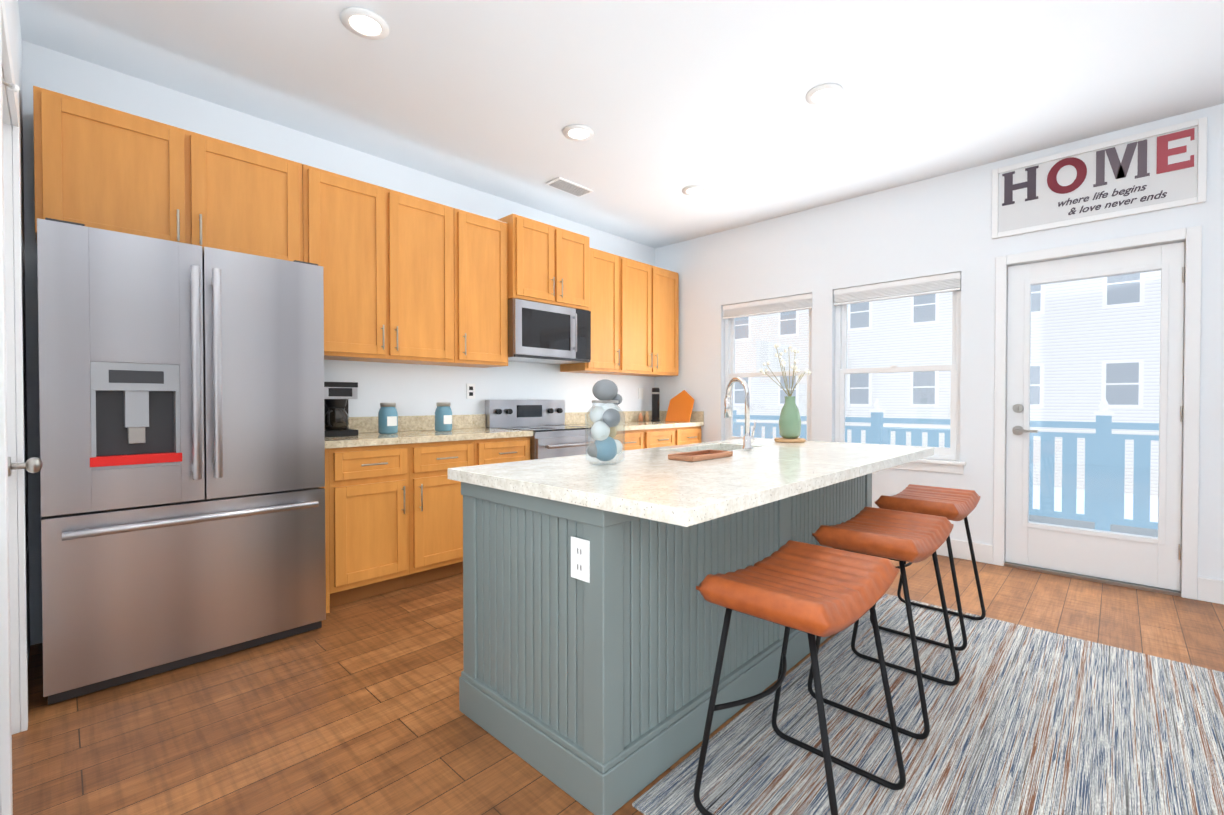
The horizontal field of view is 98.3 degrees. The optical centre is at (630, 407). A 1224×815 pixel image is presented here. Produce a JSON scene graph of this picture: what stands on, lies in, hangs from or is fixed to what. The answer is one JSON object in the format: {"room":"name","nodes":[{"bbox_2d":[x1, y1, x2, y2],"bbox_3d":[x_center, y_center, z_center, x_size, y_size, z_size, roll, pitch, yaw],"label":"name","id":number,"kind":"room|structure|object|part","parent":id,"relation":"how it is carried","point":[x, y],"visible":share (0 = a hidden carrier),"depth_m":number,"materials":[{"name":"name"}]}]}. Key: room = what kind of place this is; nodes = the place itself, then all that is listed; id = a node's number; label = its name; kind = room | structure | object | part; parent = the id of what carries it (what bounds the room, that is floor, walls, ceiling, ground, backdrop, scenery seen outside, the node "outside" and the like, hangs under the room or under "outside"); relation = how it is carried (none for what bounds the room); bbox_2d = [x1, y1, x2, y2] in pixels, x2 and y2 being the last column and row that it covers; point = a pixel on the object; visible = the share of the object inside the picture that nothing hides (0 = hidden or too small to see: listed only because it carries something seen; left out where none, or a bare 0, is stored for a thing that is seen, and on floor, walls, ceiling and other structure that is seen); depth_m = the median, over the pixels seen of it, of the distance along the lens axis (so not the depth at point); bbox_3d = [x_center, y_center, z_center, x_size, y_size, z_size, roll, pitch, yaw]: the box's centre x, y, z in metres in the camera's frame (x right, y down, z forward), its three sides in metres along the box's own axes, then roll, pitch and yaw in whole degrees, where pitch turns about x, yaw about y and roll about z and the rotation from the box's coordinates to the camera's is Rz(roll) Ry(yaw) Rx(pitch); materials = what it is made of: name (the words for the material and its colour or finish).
{"room":"kitchen","nodes":[
{"label":"kitchen","id":0,"kind":"room"},
{"bbox_2d":[2,0,29,731],"bbox_3d":[-1.798,-0.274,1.424,2.756,2.762,0.150,1,1,43],"label":"wall","id":1,"kind":"structure","parent":0,"point":[13,19],"depth_m":2.24,"materials":[{"name":"white paint"}]},
{"bbox_2d":[0,0,27,814],"bbox_3d":[-1.809,0.053,1.448,0.956,2.108,0.166,1,1,43],"label":"door frame","id":2,"kind":"structure","parent":1,"relation":"attached to","point":[13,670],"depth_m":1.77,"materials":[{"name":"white wood"}]},
{"bbox_2d":[2,81,42,475],"bbox_3d":[-1.762,0.080,1.497,0.833,2.028,0.120,1,1,43],"label":"hall door","id":3,"kind":"structure","parent":1,"relation":"in","point":[33,465],"depth_m":1.74,"materials":[{"name":"white metal"}]},
{"bbox_2d":[22,40,654,644],"bbox_3d":[-1.300,-0.307,4.104,0.150,2.762,4.764,1,1,43],"label":"wall","id":4,"kind":"structure","parent":0,"point":[414,390],"depth_m":3.39,"materials":[{"name":"white paint"}]},
{"bbox_2d":[33,85,308,262],"bbox_3d":[-2.267,-1.045,2.675,0.351,0.614,0.990,1,1,43],"label":"upper cabinet","id":5,"kind":"object","parent":4,"relation":"attached to","point":[99,166],"depth_m":2.49,"materials":[{"name":"brown wood"}]},
{"bbox_2d":[309,165,460,364],"bbox_3d":[-1.621,-0.831,3.376,0.351,1.059,0.908,1,1,43],"label":"upper cabinet","id":6,"kind":"object","parent":4,"relation":"attached to","point":[409,279],"depth_m":3.24,"materials":[{"name":"brown wood"}]},
{"bbox_2d":[348,414,484,433],"bbox_3d":[-1.611,0.112,3.643,0.020,0.105,1.384,1,1,43],"label":"backsplash","id":7,"kind":"structure","parent":4,"relation":"attached to","point":[427,422],"depth_m":3.75,"materials":[{"name":"beige stone"}]},
{"bbox_2d":[466,384,474,398],"bbox_3d":[-1.226,-0.126,4.069,0.008,0.116,0.072,1,1,43],"label":"electrical outlet","id":8,"kind":"object","parent":4,"relation":"attached to","point":[470,391],"visible":1,"depth_m":4.06,"materials":[{"name":"white plastic"}]},
{"bbox_2d":[440,208,508,367],"bbox_3d":[-1.167,-0.837,3.868,0.351,1.059,0.432,1,1,43],"label":"upper cabinet","id":9,"kind":"object","parent":4,"relation":"attached to","point":[482,241],"depth_m":3.76,"materials":[{"name":"brown wood"}]},
{"bbox_2d":[505,213,592,312],"bbox_3d":[-0.737,-1.123,4.286,0.411,0.619,0.766,1,1,43],"label":"upper cabinet","id":10,"kind":"object","parent":4,"relation":"attached to","point":[549,264],"depth_m":4.10,"materials":[{"name":"brown wood"}]},
{"bbox_2d":[508,299,590,363],"bbox_3d":[-0.720,-0.592,4.277,0.455,0.428,0.760,1,1,43],"label":"microwave","id":11,"kind":"object","parent":10,"relation":"attached to","point":[545,333],"visible":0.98,"depth_m":4.11,"materials":[{"name":"silver metal"}]},
{"bbox_2d":[560,248,624,373],"bbox_3d":[-0.356,-0.848,4.746,0.351,1.059,0.417,1,1,43],"label":"upper cabinet","id":12,"kind":"object","parent":4,"relation":"attached to","point":[608,315],"depth_m":4.67,"materials":[{"name":"brown wood"}]},
{"bbox_2d":[565,411,651,422],"bbox_3d":[-0.172,0.092,5.201,0.020,0.105,1.321,1,1,43],"label":"backsplash","id":13,"kind":"structure","parent":4,"relation":"attached to","point":[630,416],"depth_m":5.14,"materials":[{"name":"beige stone"}]},
{"bbox_2d":[601,257,678,376],"bbox_3d":[0.084,-0.854,5.222,0.351,1.059,0.881,1,1,43],"label":"upper cabinet","id":14,"kind":"object","parent":4,"relation":"attached to","point":[651,292],"depth_m":5.11,"materials":[{"name":"brown wood"}]},
{"bbox_2d":[638,388,642,398],"bbox_3d":[0.110,-0.144,5.516,0.008,0.116,0.072,1,1,43],"label":"electrical outlet","id":15,"kind":"object","parent":4,"relation":"attached to","point":[640,393],"visible":1,"depth_m":5.51,"materials":[{"name":"white plastic"}]},
{"bbox_2d":[12,555,1223,814],"bbox_3d":[0.094,1.157,0.578,7.006,0.080,8.079,1,1,43],"label":"floor","id":16,"kind":"structure","parent":0,"point":[350,707],"depth_m":1.88,"materials":[{"name":"brown wood"}]},
{"bbox_2d":[37,218,325,704],"bbox_3d":[-2.076,0.199,2.491,0.866,1.790,0.930,1,1,43],"label":"fridge","id":17,"kind":"object","parent":16,"relation":"on","point":[182,432],"visible":1,"depth_m":2.17,"materials":[{"name":"grey metal"}]},
{"bbox_2d":[321,438,480,613],"bbox_3d":[-1.541,0.646,3.282,0.621,0.874,0.938,1,1,43],"label":"base cabinet","id":18,"kind":"object","parent":16,"relation":"on","point":[393,512],"depth_m":3.03,"materials":[{"name":"brown wood"}]},
{"bbox_2d":[325,426,532,449],"bbox_3d":[-1.385,0.186,3.435,0.635,0.039,1.384,1,1,43],"label":"countertop","id":19,"kind":"structure","parent":18,"relation":"on","point":[402,437],"depth_m":3.23,"materials":[{"name":"beige stone"}]},
{"bbox_2d":[324,382,357,436],"bbox_3d":[-1.789,0.009,3.195,0.250,0.320,0.192,1,1,43],"label":"coffee maker","id":20,"kind":"object","parent":19,"relation":"on","point":[337,395],"visible":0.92,"depth_m":3.13,"materials":[{"name":"black plastic"}]},
{"bbox_2d":[378,403,397,433],"bbox_3d":[-1.556,0.068,3.396,0.118,0.198,0.116,1,1,43],"label":"jar","id":21,"kind":"object","parent":19,"relation":"on","point":[387,418],"visible":1,"depth_m":3.35,"materials":[{"name":"blue glass"}]},
{"bbox_2d":[435,402,451,430],"bbox_3d":[-1.298,0.064,3.675,0.118,0.198,0.116,1,1,43],"label":"jar","id":22,"kind":"object","parent":19,"relation":"on","point":[443,416],"visible":1,"depth_m":3.63,"materials":[{"name":"blue glass"}]},
{"bbox_2d":[481,438,529,464],"bbox_3d":[-1.072,0.639,3.790,0.621,0.874,0.446,1,1,43],"label":"base cabinet","id":23,"kind":"object","parent":16,"relation":"on","point":[493,450],"depth_m":3.57,"materials":[{"name":"brown wood"}]},
{"bbox_2d":[485,400,595,459],"bbox_3d":[-0.616,0.505,4.195,0.737,1.135,0.758,1,1,43],"label":"range","id":24,"kind":"object","parent":16,"relation":"on","point":[554,435],"visible":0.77,"depth_m":4.14,"materials":[{"name":"silver metal"}]},
{"bbox_2d":[615,427,676,450],"bbox_3d":[-0.099,0.626,4.843,0.621,0.874,0.886,1,1,43],"label":"base cabinet","id":25,"kind":"object","parent":16,"relation":"on","point":[662,432],"depth_m":4.67,"materials":[{"name":"brown wood"}]},
{"bbox_2d":[565,419,703,430],"bbox_3d":[0.054,0.167,4.993,0.635,0.039,1.321,1,1,43],"label":"countertop","id":26,"kind":"structure","parent":25,"relation":"on","point":[649,425],"depth_m":4.79,"materials":[{"name":"beige stone"}]},
{"bbox_2d":[638,413,644,421],"bbox_3d":[0.106,0.099,5.374,0.046,0.085,0.046,0,1,28],"label":"bottle","id":27,"kind":"object","parent":26,"relation":"on","point":[640,417],"depth_m":5.36,"materials":[{"name":"brown wood"}]},
{"bbox_2d":[645,412,648,420],"bbox_3d":[0.168,0.092,5.411,0.046,0.100,0.046,0,1,28],"label":"bottle","id":28,"kind":"object","parent":26,"relation":"on","point":[646,414],"depth_m":5.39,"materials":[{"name":"brown wood"}]},
{"bbox_2d":[651,388,659,420],"bbox_3d":[0.264,-0.032,5.484,0.100,0.345,0.100,1,1,43],"label":"cylinder","id":29,"kind":"object","parent":26,"relation":"on","point":[655,404],"visible":0.98,"depth_m":5.45,"materials":[{"name":"black plastic"}]},
{"bbox_2d":[665,390,693,421],"bbox_3d":[0.513,-0.018,5.362,0.300,0.319,0.137,1,1,43],"label":"cutting board","id":30,"kind":"object","parent":26,"relation":"on","point":[680,407],"visible":0.92,"depth_m":5.35,"materials":[{"name":"orange wood"}]},
{"bbox_2d":[677,427,701,444],"bbox_3d":[0.349,0.620,5.329,0.621,0.874,0.435,1,1,43],"label":"base cabinet","id":31,"kind":"object","parent":16,"relation":"on","point":[685,435],"depth_m":5.11,"materials":[{"name":"brown wood"}]},
{"bbox_2d":[448,438,933,814],"bbox_3d":[0.468,0.655,2.358,1.080,0.880,2.170,1,1,43],"label":"kitchen island","id":32,"kind":"object","parent":16,"relation":"on","point":[593,696],"depth_m":1.66,"materials":[{"name":"grey paint"}]},
{"bbox_2d":[571,536,589,582],"bbox_3d":[-0.141,0.424,1.476,0.076,0.115,0.004,1,1,43],"label":"outlet","id":33,"kind":"object","parent":32,"relation":"attached to","point":[580,559],"visible":1,"depth_m":1.47,"materials":[{"name":"white plastic"}]},
{"bbox_2d":[585,379,624,464],"bbox_3d":[-0.097,0.054,2.049,0.156,0.328,0.156,1,1,43],"label":"jar","id":34,"kind":"object","parent":32,"relation":"on","point":[606,445],"visible":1,"depth_m":2.01,"materials":[{"name":"clear glass"}]},
{"bbox_3d":[0.468,0.342,2.354,1.080,0.252,2.170,1,1,43],"label":"kitchen island top","id":35,"kind":"part","parent":32,"relation":"part of","materials":[{"name":"white stone"}]},
{"bbox_2d":[668,449,732,461],"bbox_3d":[0.305,0.205,2.265,0.130,0.022,0.300,1,1,43],"label":"copper tray","id":36,"kind":"object","parent":32,"relation":"on","point":[700,455],"visible":1,"depth_m":2.23,"materials":[{"name":"brown metal"}]},
{"bbox_2d":[724,377,755,450],"bbox_3d":[0.547,0.027,2.691,0.201,0.367,0.114,1,1,43],"label":"faucet","id":37,"kind":"object","parent":32,"relation":"on","point":[748,440],"visible":1,"depth_m":2.62,"materials":[{"name":"silver metal"}]},
{"bbox_2d":[759,343,810,442],"bbox_3d":[0.951,-0.087,3.183,0.327,0.582,0.329,1,1,43],"label":"flower vase","id":38,"kind":"object","parent":32,"relation":"on","point":[790,425],"visible":1,"depth_m":3.12,"materials":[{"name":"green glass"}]},
{"bbox_2d":[632,594,1223,814],"bbox_3d":[1.302,1.097,1.742,1.530,0.010,2.170,1,1,43],"label":"rug","id":39,"kind":"object","parent":16,"relation":"on","point":[1024,720],"visible":1,"depth_m":1.76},
{"bbox_2d":[693,540,905,814],"bbox_3d":[0.475,0.766,1.461,0.413,0.656,0.520,1,1,43],"label":"stool","id":40,"kind":"object","parent":39,"relation":"on","point":[811,590],"visible":1,"depth_m":1.40,"materials":[{"name":"leather"}]},
{"bbox_2d":[807,507,959,739],"bbox_3d":[0.970,0.759,2.011,0.413,0.656,0.520,1,1,43],"label":"stool","id":41,"kind":"object","parent":39,"relation":"on","point":[901,537],"visible":0.83,"depth_m":1.91,"materials":[{"name":"leather"}]},
{"bbox_2d":[870,484,985,650],"bbox_3d":[1.483,0.752,2.626,0.413,0.656,0.520,1,1,43],"label":"stool","id":42,"kind":"object","parent":39,"relation":"on","point":[952,504],"visible":0.79,"depth_m":2.53,"materials":[{"name":"leather"}]},
{"bbox_2d":[18,0,1223,247],"bbox_3d":[0.094,-1.694,0.543,7.006,0.100,8.079,1,1,43],"label":"ceiling","id":43,"kind":"structure","parent":0,"point":[666,100],"depth_m":2.71,"materials":[{"name":"white paint"}]},
{"bbox_2d":[340,7,388,39],"bbox_3d":[-1.148,-1.659,2.290,0.190,0.011,0.190,1,1,43],"label":"recessed light","id":44,"kind":"object","parent":43,"relation":"in","point":[365,23],"visible":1,"depth_m":2.28,"materials":[{"name":"white plastic"}]},
{"bbox_2d":[546,177,592,196],"bbox_3d":[-0.460,-1.679,4.037,0.160,0.015,0.340,1,1,43],"label":"ceiling vent","id":45,"kind":"object","parent":43,"relation":"in","point":[567,186],"visible":0.98,"depth_m":4.01,"materials":[{"name":"white plastic"}]},
{"bbox_2d":[563,124,593,140],"bbox_3d":[-0.315,-1.671,3.222,0.190,0.011,0.190,1,1,43],"label":"recessed light","id":46,"kind":"object","parent":43,"relation":"in","point":[576,132],"visible":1,"depth_m":3.22,"materials":[{"name":"white plastic"}]},
{"bbox_2d":[682,185,706,195],"bbox_3d":[0.500,-1.682,4.103,0.190,0.011,0.190,1,1,43],"label":"recessed light","id":47,"kind":"object","parent":43,"relation":"in","point":[694,190],"visible":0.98,"depth_m":4.10,"materials":[{"name":"white plastic"}]},
{"bbox_2d":[806,84,842,104],"bbox_3d":[1.035,-1.666,2.819,0.190,0.011,0.190,1,1,43],"label":"recessed light","id":48,"kind":"object","parent":43,"relation":"in","point":[824,94],"visible":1,"depth_m":2.81,"materials":[{"name":"white plastic"}]},
{"bbox_2d":[655,103,1223,580],"bbox_3d":[2.839,-0.299,3.422,6.856,2.762,0.150,1,1,43],"label":"wall","id":49,"kind":"structure","parent":0,"point":[935,225],"depth_m":3.89,"materials":[{"name":"white paint"}]},
{"bbox_2d":[659,411,703,422],"bbox_3d":[0.502,0.089,5.463,0.615,0.105,0.020,1,1,43],"label":"backsplash","id":50,"kind":"structure","parent":49,"relation":"attached to","point":[696,416],"depth_m":5.30,"materials":[{"name":"beige stone"}]},
{"bbox_2d":[725,309,811,440],"bbox_3d":[1.282,-0.306,4.889,0.906,1.356,0.087,1,1,43],"label":"window","id":51,"kind":"structure","parent":49,"relation":"in","point":[730,373],"depth_m":5.12,"materials":[{"name":"white plastic"}]},
{"bbox_2d":[723,293,811,318],"bbox_3d":[1.240,-0.919,4.836,0.898,0.127,0.044,1,1,43],"label":"window blind","id":52,"kind":"object","parent":51,"relation":"attached to","point":[779,305],"visible":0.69,"depth_m":4.79,"materials":[{"name":"white fabric"}]},
{"bbox_2d":[732,310,808,437],"bbox_3d":[1.282,-0.313,4.890,0.760,1.195,0.039,1,1,43],"label":"window panel","id":53,"kind":"object","parent":51,"relation":"attached to","point":[765,368],"visible":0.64,"depth_m":4.90,"materials":[{"name":"clear glass"}]},
{"bbox_2d":[835,291,960,460],"bbox_3d":[2.082,-0.297,4.150,0.918,1.356,0.087,1,1,43],"label":"window","id":54,"kind":"structure","parent":49,"relation":"in","point":[952,452],"depth_m":3.99,"materials":[{"name":"white plastic"}]},
{"bbox_2d":[834,272,960,305],"bbox_3d":[2.039,-0.910,4.097,0.910,0.127,0.044,1,1,43],"label":"window blind","id":55,"kind":"object","parent":54,"relation":"attached to","point":[941,283],"visible":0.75,"depth_m":4.05,"materials":[{"name":"white fabric"}]},
{"bbox_2d":[845,293,951,446],"bbox_3d":[2.083,-0.304,4.151,0.772,1.195,0.039,1,1,43],"label":"window panel","id":56,"kind":"object","parent":54,"relation":"attached to","point":[932,414],"visible":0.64,"depth_m":4.12,"materials":[{"name":"clear glass"}]},
{"bbox_2d":[891,458,965,473],"bbox_3d":[2.025,0.426,4.098,1.002,0.086,0.095,1,1,43],"label":"window sill","id":57,"kind":"structure","parent":49,"relation":"attached to","point":[943,466],"depth_m":3.87,"materials":[{"name":"white"}]},
{"bbox_2d":[936,539,992,563],"bbox_3d":[1.606,1.004,4.465,2.432,0.130,0.013,1,1,43],"label":"baseboard","id":58,"kind":"structure","parent":49,"relation":"attached to","point":[983,553],"depth_m":3.74,"materials":[{"name":"white"}]},
{"bbox_2d":[1002,165,1038,205],"bbox_3d":[2.591,-1.472,3.513,0.195,0.215,0.004,1,1,43],"label":"sign","id":59,"kind":"object","parent":49,"relation":"attached to","point":[1029,184],"visible":1,"depth_m":3.51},
{"bbox_2d":[1047,157,1086,193],"bbox_3d":[2.766,-1.469,3.349,0.196,0.223,0.001,1,1,43],"label":"sign","id":60,"kind":"object","parent":49,"relation":"attached to","point":[1079,165],"visible":1,"depth_m":3.35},
{"bbox_2d":[1004,561,1180,596],"bbox_3d":[2.919,1.074,3.386,0.838,0.018,0.180,1,1,43],"label":"sill","id":61,"kind":"structure","parent":49,"relation":"attached to","point":[1104,580],"depth_m":3.29,"materials":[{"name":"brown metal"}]},
{"bbox_2d":[1005,242,1184,590],"bbox_3d":[2.880,0.052,3.330,0.836,2.018,0.115,1,1,43],"label":"patio door","id":62,"kind":"structure","parent":49,"relation":"in","point":[1140,559],"depth_m":3.29,"materials":[{"name":"white"}]},
{"bbox_2d":[993,225,1201,599],"bbox_3d":[2.903,0.029,3.356,0.962,2.108,0.166,1,1,43],"label":"door frame","id":63,"kind":"structure","parent":49,"relation":"attached to","point":[1192,236],"depth_m":3.03,"materials":[{"name":"white wood"}]},
{"bbox_2d":[992,117,1207,238],"bbox_3d":[2.846,-1.386,3.283,0.998,0.470,0.022,1,1,43],"label":"sign frame","id":64,"kind":"object","parent":49,"relation":"attached to","point":[1180,187],"visible":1,"depth_m":3.23,"materials":[{"name":"white wood"}]},
{"bbox_2d":[1058,185,1146,206],"bbox_3d":[2.888,-1.296,3.244,0.406,0.057,0.004,1,1,43],"label":"sign","id":65,"kind":"object","parent":49,"relation":"attached to","point":[1103,195],"visible":1,"depth_m":3.23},
{"bbox_2d":[1068,190,1166,214],"bbox_3d":[2.937,-1.237,3.199,0.442,0.043,0.004,1,1,43],"label":"sign","id":66,"kind":"object","parent":49,"relation":"attached to","point":[1125,203],"visible":1,"depth_m":3.18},
{"bbox_2d":[1093,139,1149,186],"bbox_3d":[2.953,-1.467,3.179,0.249,0.215,0.004,1,1,43],"label":"sign","id":67,"kind":"object","parent":49,"relation":"attached to","point":[1119,169],"visible":1,"depth_m":3.18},
{"bbox_2d":[1156,128,1194,173],"bbox_3d":[3.120,-1.466,3.025,0.150,0.215,0.004,1,1,43],"label":"sign","id":68,"kind":"object","parent":49,"relation":"attached to","point":[1164,152],"visible":1,"depth_m":3.03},
{"bbox_2d":[1197,577,1223,604],"bbox_3d":[4.254,1.035,2.020,2.852,0.130,0.013,1,1,43],"label":"baseboard","id":69,"kind":"structure","parent":49,"relation":"attached to","point":[1210,590],"depth_m":2.95,"materials":[{"name":"white"}]},
{"label":"outside","id":70,"kind":"structure","parent":0,"visible":0},
{"bbox_2d":[1029,515,1157,536],"bbox_3d":[2.873,1.096,5.204,15.000,0.048,2.410,1,1,43],"label":"deck","id":71,"kind":"object","parent":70,"point":[1086,524],"depth_m":4.82,"materials":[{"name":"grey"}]},
{"bbox_2d":[733,398,1158,530],"bbox_3d":[3.118,0.487,5.461,15.000,1.160,0.130,1,1,43],"label":"railing","id":72,"kind":"object","parent":71,"relation":"on","point":[1101,460],"depth_m":4.64,"materials":[{"name":"blue wood"}]},
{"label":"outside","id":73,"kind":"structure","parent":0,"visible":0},
{"bbox_2d":[733,271,1160,495],"bbox_3d":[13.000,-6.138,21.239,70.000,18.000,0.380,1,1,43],"label":"house","id":74,"kind":"structure","parent":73,"point":[1048,291],"depth_m":19.37,"materials":[{"name":"white"}]}
]}

